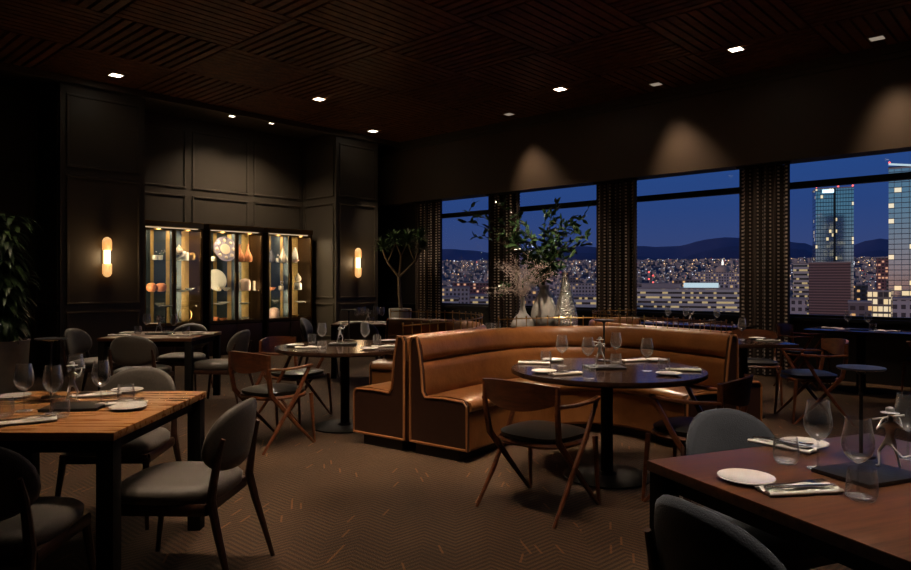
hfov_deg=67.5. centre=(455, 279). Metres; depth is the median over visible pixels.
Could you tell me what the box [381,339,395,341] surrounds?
bread plate
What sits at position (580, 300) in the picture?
office building
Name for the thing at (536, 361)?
napkin
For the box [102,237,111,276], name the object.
wall sconce
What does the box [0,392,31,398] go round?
bread plate
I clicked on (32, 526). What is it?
dining chair
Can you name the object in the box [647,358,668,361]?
bread plate
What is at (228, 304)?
shelf
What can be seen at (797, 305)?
apartment building
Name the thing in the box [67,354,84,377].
bowl
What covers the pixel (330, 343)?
tray
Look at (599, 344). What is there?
figurine
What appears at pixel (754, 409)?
banquette
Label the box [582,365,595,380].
tumbler
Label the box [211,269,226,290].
plate
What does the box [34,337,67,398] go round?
table lamp
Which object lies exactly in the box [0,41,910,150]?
trim
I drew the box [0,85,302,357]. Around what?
wall
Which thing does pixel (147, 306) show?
shelf
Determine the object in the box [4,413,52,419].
fork
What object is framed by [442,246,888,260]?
hills
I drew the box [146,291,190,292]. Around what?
shelf
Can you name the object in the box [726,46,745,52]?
recessed light
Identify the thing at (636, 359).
napkin
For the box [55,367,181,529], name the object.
dining chair
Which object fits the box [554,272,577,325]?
bottle vase
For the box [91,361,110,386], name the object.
wine glass
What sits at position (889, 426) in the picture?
figurine
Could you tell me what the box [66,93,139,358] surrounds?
trim
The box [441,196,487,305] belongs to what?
window
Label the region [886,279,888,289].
office building
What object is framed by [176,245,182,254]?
vase
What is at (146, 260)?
shelf
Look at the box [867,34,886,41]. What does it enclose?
recessed light
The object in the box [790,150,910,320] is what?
window
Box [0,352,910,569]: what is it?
floor
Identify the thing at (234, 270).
display cabinet
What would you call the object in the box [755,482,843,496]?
napkin
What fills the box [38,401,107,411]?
tray
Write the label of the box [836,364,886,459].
table lamp
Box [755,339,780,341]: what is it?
napkin
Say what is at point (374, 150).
trim
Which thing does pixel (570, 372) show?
napkin
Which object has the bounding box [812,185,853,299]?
skyscraper
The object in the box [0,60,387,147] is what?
crown molding
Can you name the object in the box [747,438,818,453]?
napkin
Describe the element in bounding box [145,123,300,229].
trim
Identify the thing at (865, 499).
tumbler
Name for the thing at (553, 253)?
leafy branches
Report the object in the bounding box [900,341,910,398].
wooden armchair
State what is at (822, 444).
bread plate
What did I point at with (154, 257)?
cup
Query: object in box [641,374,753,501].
wooden armchair
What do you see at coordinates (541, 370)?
bread plate
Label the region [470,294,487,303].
office building
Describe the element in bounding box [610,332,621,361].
wine glass
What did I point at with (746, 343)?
dining table
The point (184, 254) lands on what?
jar
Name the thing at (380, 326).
dining table
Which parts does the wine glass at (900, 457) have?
stem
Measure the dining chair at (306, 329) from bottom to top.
0.823 m
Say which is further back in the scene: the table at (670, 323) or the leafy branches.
the table at (670, 323)
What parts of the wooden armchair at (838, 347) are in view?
leg, leg, post, arm, leg, seat frame, seat, post, arm, leg, backrest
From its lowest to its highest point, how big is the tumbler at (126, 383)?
0.088 m
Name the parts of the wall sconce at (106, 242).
lamp shade, lamp shade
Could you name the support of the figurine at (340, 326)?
on the tray at (330, 343)
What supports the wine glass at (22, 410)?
on the dining table at (103, 432)
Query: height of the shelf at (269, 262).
0.010 m
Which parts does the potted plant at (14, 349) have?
planter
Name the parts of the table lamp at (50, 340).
stem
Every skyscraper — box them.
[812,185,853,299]
[888,162,910,316]
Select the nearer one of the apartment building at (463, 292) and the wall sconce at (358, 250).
the wall sconce at (358, 250)
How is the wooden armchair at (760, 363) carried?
on the floor
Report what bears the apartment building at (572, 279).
on the ground
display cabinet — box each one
[145,220,203,360]
[202,224,263,355]
[262,227,312,341]
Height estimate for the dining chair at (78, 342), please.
0.823 m
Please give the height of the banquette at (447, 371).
1.025 m
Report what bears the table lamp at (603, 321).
on the round table at (611, 476)
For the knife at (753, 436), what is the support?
on the napkin at (781, 445)
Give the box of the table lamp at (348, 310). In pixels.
[342,309,355,340]
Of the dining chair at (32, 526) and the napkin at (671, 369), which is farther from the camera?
the napkin at (671, 369)
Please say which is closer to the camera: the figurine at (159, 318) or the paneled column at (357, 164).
the figurine at (159, 318)
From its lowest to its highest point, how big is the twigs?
0.684 m
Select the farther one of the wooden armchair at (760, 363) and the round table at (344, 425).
the wooden armchair at (760, 363)
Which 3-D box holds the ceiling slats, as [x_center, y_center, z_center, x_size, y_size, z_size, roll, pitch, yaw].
[0.583,-2.942,4.484,16.176,0.045,12.576,0,0,42]
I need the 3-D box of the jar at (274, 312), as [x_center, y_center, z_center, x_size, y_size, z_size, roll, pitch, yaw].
[-3.547,0.653,13.329,0.209,0.231,0.209,0,0,42]
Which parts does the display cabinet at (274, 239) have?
glass door, door, panel, floor panel, door, glass door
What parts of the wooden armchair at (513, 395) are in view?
leg, post, backrest, leg, seat, seat frame, leg, post, arm, leg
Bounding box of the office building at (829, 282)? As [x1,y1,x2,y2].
[808,261,850,315]
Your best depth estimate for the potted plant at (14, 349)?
7.23 m
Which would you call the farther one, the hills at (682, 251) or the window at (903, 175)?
the hills at (682, 251)
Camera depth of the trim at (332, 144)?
13.52 m
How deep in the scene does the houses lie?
2304.26 m
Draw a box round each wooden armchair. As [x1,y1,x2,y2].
[228,351,315,454]
[256,336,331,423]
[475,378,600,528]
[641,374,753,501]
[728,329,784,405]
[773,323,831,390]
[774,338,854,425]
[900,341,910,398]
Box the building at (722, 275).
[698,259,738,284]
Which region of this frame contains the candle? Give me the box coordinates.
[252,281,255,289]
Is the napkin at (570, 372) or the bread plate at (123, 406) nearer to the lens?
the bread plate at (123, 406)
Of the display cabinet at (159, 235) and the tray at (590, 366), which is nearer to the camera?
the tray at (590, 366)
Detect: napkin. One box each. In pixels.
[0,415,56,425]
[72,391,120,397]
[95,400,147,405]
[108,334,130,335]
[168,334,191,335]
[192,333,213,334]
[295,346,320,347]
[371,345,394,346]
[518,360,549,363]
[547,371,581,375]
[620,358,649,361]
[665,367,701,370]
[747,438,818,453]
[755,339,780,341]
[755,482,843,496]
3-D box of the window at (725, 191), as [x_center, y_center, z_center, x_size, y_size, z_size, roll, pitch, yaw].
[3.636,-0.580,10.747,2.010,2.240,0.100,0,0,42]
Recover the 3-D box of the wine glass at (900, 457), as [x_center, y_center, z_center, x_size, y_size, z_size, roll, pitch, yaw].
[1.572,0.508,2.369,0.086,0.222,0.086,0,0,0]
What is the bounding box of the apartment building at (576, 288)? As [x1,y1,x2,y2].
[556,283,595,300]
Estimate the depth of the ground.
2318.08 m
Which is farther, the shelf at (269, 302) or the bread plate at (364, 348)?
the shelf at (269, 302)
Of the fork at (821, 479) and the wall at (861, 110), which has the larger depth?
the wall at (861, 110)
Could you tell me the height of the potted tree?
2.460 m
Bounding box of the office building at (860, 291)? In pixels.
[854,285,867,299]
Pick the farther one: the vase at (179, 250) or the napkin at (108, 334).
the vase at (179, 250)
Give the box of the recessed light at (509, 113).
[502,112,515,115]
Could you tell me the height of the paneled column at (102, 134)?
4.280 m
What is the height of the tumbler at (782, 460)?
0.088 m
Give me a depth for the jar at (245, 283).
12.78 m
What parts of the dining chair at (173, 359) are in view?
leg, seat, seat frame, backrest, leg, leg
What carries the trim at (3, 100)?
attached to the wall at (219, 163)
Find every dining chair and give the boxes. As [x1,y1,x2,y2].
[0,446,95,569]
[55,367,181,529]
[57,328,123,390]
[108,335,174,382]
[121,397,274,569]
[156,323,212,390]
[193,329,254,403]
[298,318,338,376]
[340,322,382,384]
[644,494,786,569]
[681,408,836,569]
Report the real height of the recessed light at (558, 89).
0.008 m
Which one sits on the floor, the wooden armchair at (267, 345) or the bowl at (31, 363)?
the wooden armchair at (267, 345)
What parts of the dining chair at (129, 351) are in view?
leg, backrest, seat, leg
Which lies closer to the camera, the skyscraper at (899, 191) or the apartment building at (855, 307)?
the apartment building at (855, 307)
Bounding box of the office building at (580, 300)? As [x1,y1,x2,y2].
[573,295,595,307]
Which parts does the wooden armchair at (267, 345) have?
arm, leg, backrest, post, seat, seat frame, leg, leg, post, leg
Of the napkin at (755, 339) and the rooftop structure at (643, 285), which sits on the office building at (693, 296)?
the rooftop structure at (643, 285)
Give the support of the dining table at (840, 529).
on the floor
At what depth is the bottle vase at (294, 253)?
13.64 m
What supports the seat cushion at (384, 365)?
on the banquette at (380, 407)
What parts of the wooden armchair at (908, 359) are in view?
leg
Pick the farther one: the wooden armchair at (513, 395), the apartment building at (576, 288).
the apartment building at (576, 288)
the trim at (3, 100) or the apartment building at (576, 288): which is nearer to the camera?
the trim at (3, 100)
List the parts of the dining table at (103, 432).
leg, leg, leg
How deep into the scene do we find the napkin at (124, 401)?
3.36 m
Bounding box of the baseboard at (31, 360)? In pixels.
[28,338,378,374]
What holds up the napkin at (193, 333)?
on the dining table at (187, 342)
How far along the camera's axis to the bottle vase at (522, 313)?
7.14 m
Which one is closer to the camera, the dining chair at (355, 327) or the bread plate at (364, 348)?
the bread plate at (364, 348)
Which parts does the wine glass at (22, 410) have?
stem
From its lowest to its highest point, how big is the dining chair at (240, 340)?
0.823 m
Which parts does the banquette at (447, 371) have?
panel, backrest, railing, panel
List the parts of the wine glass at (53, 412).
stem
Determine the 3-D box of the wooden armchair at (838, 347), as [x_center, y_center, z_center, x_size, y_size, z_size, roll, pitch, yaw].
[3.504,0.977,6.675,0.578,0.799,0.626,0,0,7]
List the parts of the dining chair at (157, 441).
leg, seat frame, seat, backrest, leg, leg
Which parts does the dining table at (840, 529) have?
leg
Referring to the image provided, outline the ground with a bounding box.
[442,261,875,294]
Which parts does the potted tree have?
planter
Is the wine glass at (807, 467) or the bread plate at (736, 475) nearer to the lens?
the bread plate at (736, 475)
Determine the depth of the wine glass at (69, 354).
3.63 m
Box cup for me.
[152,255,157,259]
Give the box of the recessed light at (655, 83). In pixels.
[648,82,663,86]
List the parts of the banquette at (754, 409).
railing, panel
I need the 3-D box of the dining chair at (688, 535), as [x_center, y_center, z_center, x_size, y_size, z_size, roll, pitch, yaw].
[0.829,0.961,1.783,0.622,0.823,0.531,0,0,-22]
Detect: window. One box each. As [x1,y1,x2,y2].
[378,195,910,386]
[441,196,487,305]
[520,184,598,309]
[637,169,738,314]
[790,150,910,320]
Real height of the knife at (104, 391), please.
0.008 m
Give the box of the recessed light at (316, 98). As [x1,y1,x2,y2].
[312,97,326,100]
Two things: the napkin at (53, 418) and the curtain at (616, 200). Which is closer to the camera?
the napkin at (53, 418)
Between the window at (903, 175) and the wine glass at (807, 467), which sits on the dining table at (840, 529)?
the wine glass at (807, 467)
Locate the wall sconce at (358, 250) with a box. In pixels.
[354,248,360,277]
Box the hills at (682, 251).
[442,237,888,260]
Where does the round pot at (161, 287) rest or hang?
on the display cabinet at (159, 235)
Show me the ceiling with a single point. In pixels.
(78, 0)
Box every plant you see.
[0,210,43,393]
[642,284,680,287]
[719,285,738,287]
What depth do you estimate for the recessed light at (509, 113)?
12.04 m
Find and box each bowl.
[13,363,34,390]
[42,364,63,392]
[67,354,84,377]
[803,399,832,440]
[841,416,875,463]
[893,392,910,430]
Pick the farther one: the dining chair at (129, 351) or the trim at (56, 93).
the trim at (56, 93)
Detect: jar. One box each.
[180,251,188,260]
[240,278,250,290]
[269,307,279,317]
[294,282,301,289]
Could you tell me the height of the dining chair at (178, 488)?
0.823 m
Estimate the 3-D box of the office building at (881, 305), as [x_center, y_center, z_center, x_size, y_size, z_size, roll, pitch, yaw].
[245.870,33.809,395.947,12.026,55.122,14.600,0,0,32]
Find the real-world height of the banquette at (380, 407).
1.025 m
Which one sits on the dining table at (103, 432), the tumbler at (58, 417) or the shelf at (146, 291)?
the tumbler at (58, 417)
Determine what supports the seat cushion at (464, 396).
on the banquette at (447, 371)
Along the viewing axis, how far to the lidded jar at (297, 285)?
13.68 m
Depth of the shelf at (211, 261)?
12.78 m
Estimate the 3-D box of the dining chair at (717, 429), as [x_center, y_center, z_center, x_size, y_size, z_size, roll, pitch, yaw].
[1.214,0.961,2.662,0.531,0.823,0.622,0,0,-21]
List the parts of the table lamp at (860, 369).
stem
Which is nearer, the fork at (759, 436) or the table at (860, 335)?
the fork at (759, 436)
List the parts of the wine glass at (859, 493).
stem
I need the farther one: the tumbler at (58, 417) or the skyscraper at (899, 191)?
the skyscraper at (899, 191)
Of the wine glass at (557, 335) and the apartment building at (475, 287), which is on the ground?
the apartment building at (475, 287)
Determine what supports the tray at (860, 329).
on the table at (860, 335)
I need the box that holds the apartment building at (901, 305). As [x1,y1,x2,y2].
[892,297,910,317]
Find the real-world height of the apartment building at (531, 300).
52.827 m
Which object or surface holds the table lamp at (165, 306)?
on the tray at (150, 333)
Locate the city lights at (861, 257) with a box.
[449,257,874,291]
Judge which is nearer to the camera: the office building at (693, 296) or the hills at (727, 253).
the office building at (693, 296)
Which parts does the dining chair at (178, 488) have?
leg, seat, seat frame, leg, backrest, leg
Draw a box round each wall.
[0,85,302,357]
[378,56,910,207]
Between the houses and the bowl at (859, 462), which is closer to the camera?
the bowl at (859, 462)
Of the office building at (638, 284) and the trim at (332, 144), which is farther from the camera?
the office building at (638, 284)
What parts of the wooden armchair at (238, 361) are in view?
backrest, post, leg, seat, seat frame, leg, leg, post, arm, leg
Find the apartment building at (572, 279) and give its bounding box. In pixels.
[560,277,579,282]
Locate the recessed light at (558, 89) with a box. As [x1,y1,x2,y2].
[552,87,567,91]
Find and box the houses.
[442,256,888,305]
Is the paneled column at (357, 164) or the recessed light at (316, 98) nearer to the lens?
the recessed light at (316, 98)
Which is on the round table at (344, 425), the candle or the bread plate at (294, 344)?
the bread plate at (294, 344)
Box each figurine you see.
[65,361,84,400]
[156,315,163,331]
[336,322,345,342]
[592,337,604,363]
[872,406,910,467]
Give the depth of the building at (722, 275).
902.03 m
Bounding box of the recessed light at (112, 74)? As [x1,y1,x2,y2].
[107,72,124,77]
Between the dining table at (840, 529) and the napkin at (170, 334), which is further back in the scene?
the napkin at (170, 334)
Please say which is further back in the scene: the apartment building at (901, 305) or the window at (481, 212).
the apartment building at (901, 305)
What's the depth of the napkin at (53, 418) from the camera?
2.93 m
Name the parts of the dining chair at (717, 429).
leg, backrest, seat, seat frame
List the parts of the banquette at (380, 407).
panel, panel, backrest, railing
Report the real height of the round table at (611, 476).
0.750 m
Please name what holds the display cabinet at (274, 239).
on the floor
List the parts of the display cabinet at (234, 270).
glass door, door, panel, frame, floor panel, door, glass door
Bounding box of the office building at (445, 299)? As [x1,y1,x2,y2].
[442,296,458,302]
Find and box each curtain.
[412,200,441,318]
[485,191,521,328]
[593,178,638,316]
[736,161,791,375]
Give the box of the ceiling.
[0,0,910,61]
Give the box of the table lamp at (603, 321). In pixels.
[594,319,613,361]
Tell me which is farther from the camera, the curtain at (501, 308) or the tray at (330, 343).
the curtain at (501, 308)
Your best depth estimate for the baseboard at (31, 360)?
10.47 m
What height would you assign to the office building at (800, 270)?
74.088 m
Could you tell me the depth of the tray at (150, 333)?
7.66 m
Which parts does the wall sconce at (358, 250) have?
lamp shade, lamp shade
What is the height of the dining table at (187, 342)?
0.750 m
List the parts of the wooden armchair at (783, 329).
backrest, leg, arm, post, seat, leg, seat frame, post, arm, leg, leg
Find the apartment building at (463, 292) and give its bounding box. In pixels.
[442,286,469,303]
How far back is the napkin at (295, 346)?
6.14 m
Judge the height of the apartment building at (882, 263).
87.490 m
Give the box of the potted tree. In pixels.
[370,226,433,317]
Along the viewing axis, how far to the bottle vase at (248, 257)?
12.86 m
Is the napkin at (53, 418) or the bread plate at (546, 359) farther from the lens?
the bread plate at (546, 359)
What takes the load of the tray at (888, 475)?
on the dining table at (840, 529)
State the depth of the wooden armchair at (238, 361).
5.53 m
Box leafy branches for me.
[458,197,592,296]
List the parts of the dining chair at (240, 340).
leg, seat, seat frame, leg, backrest, leg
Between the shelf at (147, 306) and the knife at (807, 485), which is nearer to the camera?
the knife at (807, 485)
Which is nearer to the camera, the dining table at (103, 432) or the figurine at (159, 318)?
the dining table at (103, 432)
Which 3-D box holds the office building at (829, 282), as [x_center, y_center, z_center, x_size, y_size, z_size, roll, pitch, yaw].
[264.954,24.549,483.152,26.063,73.641,30.600,0,0,29]
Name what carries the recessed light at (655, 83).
attached to the ceiling slats
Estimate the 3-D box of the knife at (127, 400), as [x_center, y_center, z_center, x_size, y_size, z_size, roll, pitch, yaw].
[-1.645,0.600,3.358,0.220,0.008,0.018,0,0,-9]
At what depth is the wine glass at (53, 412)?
3.16 m
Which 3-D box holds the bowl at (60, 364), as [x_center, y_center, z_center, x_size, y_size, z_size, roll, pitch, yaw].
[-1.869,0.461,3.167,0.086,0.128,0.086,0,0,0]
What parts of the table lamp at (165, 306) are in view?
stem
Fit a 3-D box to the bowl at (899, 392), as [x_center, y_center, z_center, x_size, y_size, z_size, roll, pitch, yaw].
[1.572,0.461,2.369,0.086,0.128,0.086,0,0,0]
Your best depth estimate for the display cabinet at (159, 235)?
11.96 m
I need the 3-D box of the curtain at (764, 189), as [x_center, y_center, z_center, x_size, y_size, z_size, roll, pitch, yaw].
[4.396,-0.143,9.718,0.736,2.986,0.139,0,0,42]
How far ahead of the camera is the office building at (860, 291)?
639.79 m
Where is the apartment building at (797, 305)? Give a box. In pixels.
[790,297,807,313]
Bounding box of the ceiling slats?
[0,0,910,141]
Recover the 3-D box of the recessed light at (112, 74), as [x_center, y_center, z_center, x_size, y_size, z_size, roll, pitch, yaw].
[-4.846,-2.915,9.735,0.174,0.008,0.174,0,0,42]
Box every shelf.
[146,260,195,261]
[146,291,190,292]
[146,305,195,307]
[211,261,253,262]
[211,303,250,305]
[269,262,302,263]
[269,302,302,303]
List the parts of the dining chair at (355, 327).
backrest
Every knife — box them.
[0,416,51,421]
[73,391,113,394]
[97,400,144,402]
[753,436,811,447]
[764,484,835,488]
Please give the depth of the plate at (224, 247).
12.65 m
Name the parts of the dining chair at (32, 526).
backrest, leg, seat, seat frame, leg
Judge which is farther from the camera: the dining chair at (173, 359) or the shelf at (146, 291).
the shelf at (146, 291)
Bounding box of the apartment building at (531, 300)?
[520,289,538,305]
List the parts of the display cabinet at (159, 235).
glass door, door, panel, floor panel, door, glass door, frame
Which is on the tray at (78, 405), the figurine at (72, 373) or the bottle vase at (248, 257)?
the figurine at (72, 373)
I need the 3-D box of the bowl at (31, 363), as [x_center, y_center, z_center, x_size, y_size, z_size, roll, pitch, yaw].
[-2.034,0.461,3.216,0.086,0.128,0.086,0,0,0]
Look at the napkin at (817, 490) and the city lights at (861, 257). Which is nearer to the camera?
the napkin at (817, 490)
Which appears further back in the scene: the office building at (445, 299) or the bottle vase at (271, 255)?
the office building at (445, 299)
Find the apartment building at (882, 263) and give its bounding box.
[876,257,888,289]
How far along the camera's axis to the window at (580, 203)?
12.25 m
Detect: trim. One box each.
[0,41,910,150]
[0,99,30,353]
[35,92,57,358]
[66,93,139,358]
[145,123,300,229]
[304,143,333,337]
[339,143,375,336]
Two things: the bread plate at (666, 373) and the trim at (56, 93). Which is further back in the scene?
the trim at (56, 93)
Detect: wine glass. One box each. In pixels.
[13,363,34,411]
[42,364,63,413]
[67,354,84,396]
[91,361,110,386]
[556,335,567,366]
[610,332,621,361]
[640,338,653,371]
[803,399,832,469]
[841,416,875,499]
[893,392,910,459]
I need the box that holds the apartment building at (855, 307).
[848,300,872,315]
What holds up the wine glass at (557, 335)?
on the round table at (611, 476)
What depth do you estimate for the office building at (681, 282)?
760.88 m
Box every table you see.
[0,391,205,569]
[97,332,220,394]
[274,340,395,433]
[330,321,385,377]
[511,358,708,488]
[641,321,757,329]
[647,433,910,569]
[738,338,798,418]
[803,326,910,394]
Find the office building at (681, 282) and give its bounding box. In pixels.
[672,280,699,286]
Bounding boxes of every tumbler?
[0,397,14,417]
[49,396,69,418]
[117,383,134,400]
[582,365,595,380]
[773,434,799,464]
[845,465,878,502]
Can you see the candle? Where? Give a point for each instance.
(253, 282)
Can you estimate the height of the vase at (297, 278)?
0.180 m
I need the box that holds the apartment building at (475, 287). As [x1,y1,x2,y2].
[452,282,487,293]
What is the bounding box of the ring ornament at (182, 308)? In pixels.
[178,308,191,321]
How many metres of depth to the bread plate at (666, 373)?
4.44 m
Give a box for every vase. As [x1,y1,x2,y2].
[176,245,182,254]
[239,244,244,261]
[244,245,252,261]
[269,249,274,261]
[279,246,286,262]
[292,247,297,259]
[294,273,301,281]
[511,297,534,326]
[531,285,555,325]
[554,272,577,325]
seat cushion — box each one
[354,358,392,390]
[431,378,710,411]
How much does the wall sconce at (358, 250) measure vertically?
0.600 m
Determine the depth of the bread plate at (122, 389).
3.79 m
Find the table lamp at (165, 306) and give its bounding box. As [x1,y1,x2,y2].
[159,305,172,331]
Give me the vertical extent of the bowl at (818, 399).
0.128 m
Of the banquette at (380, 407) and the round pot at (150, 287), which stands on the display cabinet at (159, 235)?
the round pot at (150, 287)
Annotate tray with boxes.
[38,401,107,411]
[145,332,174,334]
[328,342,356,344]
[582,364,626,369]
[811,460,910,488]
[846,328,871,330]
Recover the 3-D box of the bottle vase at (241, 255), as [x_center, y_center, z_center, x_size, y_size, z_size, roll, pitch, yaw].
[-4.041,-0.496,12.790,0.172,0.328,0.172,0,0,42]
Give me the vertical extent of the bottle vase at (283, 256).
0.328 m
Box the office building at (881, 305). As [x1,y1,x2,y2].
[867,290,890,316]
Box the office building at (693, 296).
[637,283,738,311]
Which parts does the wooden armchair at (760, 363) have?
backrest, seat, seat frame, post, leg, leg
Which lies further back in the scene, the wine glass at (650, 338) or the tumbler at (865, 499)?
the wine glass at (650, 338)
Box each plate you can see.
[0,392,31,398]
[108,403,146,410]
[111,387,143,392]
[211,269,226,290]
[214,237,234,260]
[286,343,303,345]
[360,347,377,349]
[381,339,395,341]
[532,368,556,372]
[542,358,563,361]
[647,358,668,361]
[656,371,682,375]
[717,468,775,484]
[779,437,829,447]
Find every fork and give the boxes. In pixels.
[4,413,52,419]
[110,398,144,400]
[759,436,813,444]
[763,478,826,485]
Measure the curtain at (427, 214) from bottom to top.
2.986 m
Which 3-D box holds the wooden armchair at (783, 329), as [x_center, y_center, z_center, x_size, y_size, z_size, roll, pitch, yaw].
[4.462,0.977,8.797,0.578,0.799,0.626,0,0,42]
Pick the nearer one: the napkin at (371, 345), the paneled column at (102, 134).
the napkin at (371, 345)
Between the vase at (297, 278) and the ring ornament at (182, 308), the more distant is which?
the vase at (297, 278)
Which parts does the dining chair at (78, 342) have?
leg, backrest, leg, seat, seat frame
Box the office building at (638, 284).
[637,283,667,286]
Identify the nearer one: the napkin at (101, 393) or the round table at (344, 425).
the napkin at (101, 393)
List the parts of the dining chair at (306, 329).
leg, backrest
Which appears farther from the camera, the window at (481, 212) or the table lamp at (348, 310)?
the window at (481, 212)
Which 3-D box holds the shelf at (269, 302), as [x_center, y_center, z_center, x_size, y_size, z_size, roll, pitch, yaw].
[-3.435,0.466,13.550,0.334,0.008,0.950,0,0,43]
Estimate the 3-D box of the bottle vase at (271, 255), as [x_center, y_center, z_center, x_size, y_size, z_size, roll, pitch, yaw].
[-3.592,-0.458,13.279,0.138,0.253,0.138,0,0,42]
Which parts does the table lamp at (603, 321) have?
stem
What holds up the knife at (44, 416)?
on the napkin at (53, 418)
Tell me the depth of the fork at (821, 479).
2.01 m
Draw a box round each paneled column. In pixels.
[35,81,144,374]
[303,134,377,340]
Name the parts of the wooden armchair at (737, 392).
leg, leg, seat frame, seat, leg, post, arm, leg, arm, backrest, post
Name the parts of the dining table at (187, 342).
leg, leg, leg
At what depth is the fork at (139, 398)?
3.39 m
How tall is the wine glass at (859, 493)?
0.222 m
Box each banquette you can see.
[353,309,485,450]
[409,315,738,460]
[589,308,761,420]
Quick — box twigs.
[483,250,565,299]
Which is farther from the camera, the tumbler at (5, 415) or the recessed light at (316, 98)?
the recessed light at (316, 98)
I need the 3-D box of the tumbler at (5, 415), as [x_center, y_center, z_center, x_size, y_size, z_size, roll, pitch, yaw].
[-2.036,0.575,3.075,0.082,0.088,0.082,0,0,0]
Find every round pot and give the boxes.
[146,283,156,291]
[156,283,166,291]
[189,252,196,260]
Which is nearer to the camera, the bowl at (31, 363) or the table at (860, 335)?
the bowl at (31, 363)
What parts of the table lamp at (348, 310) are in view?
stem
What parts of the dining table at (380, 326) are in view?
leg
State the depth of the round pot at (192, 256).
12.03 m
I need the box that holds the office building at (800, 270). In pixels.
[793,263,808,313]
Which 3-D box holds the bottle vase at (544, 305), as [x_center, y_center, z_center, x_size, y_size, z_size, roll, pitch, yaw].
[0.955,0.306,7.350,0.290,0.495,0.290,0,0,42]

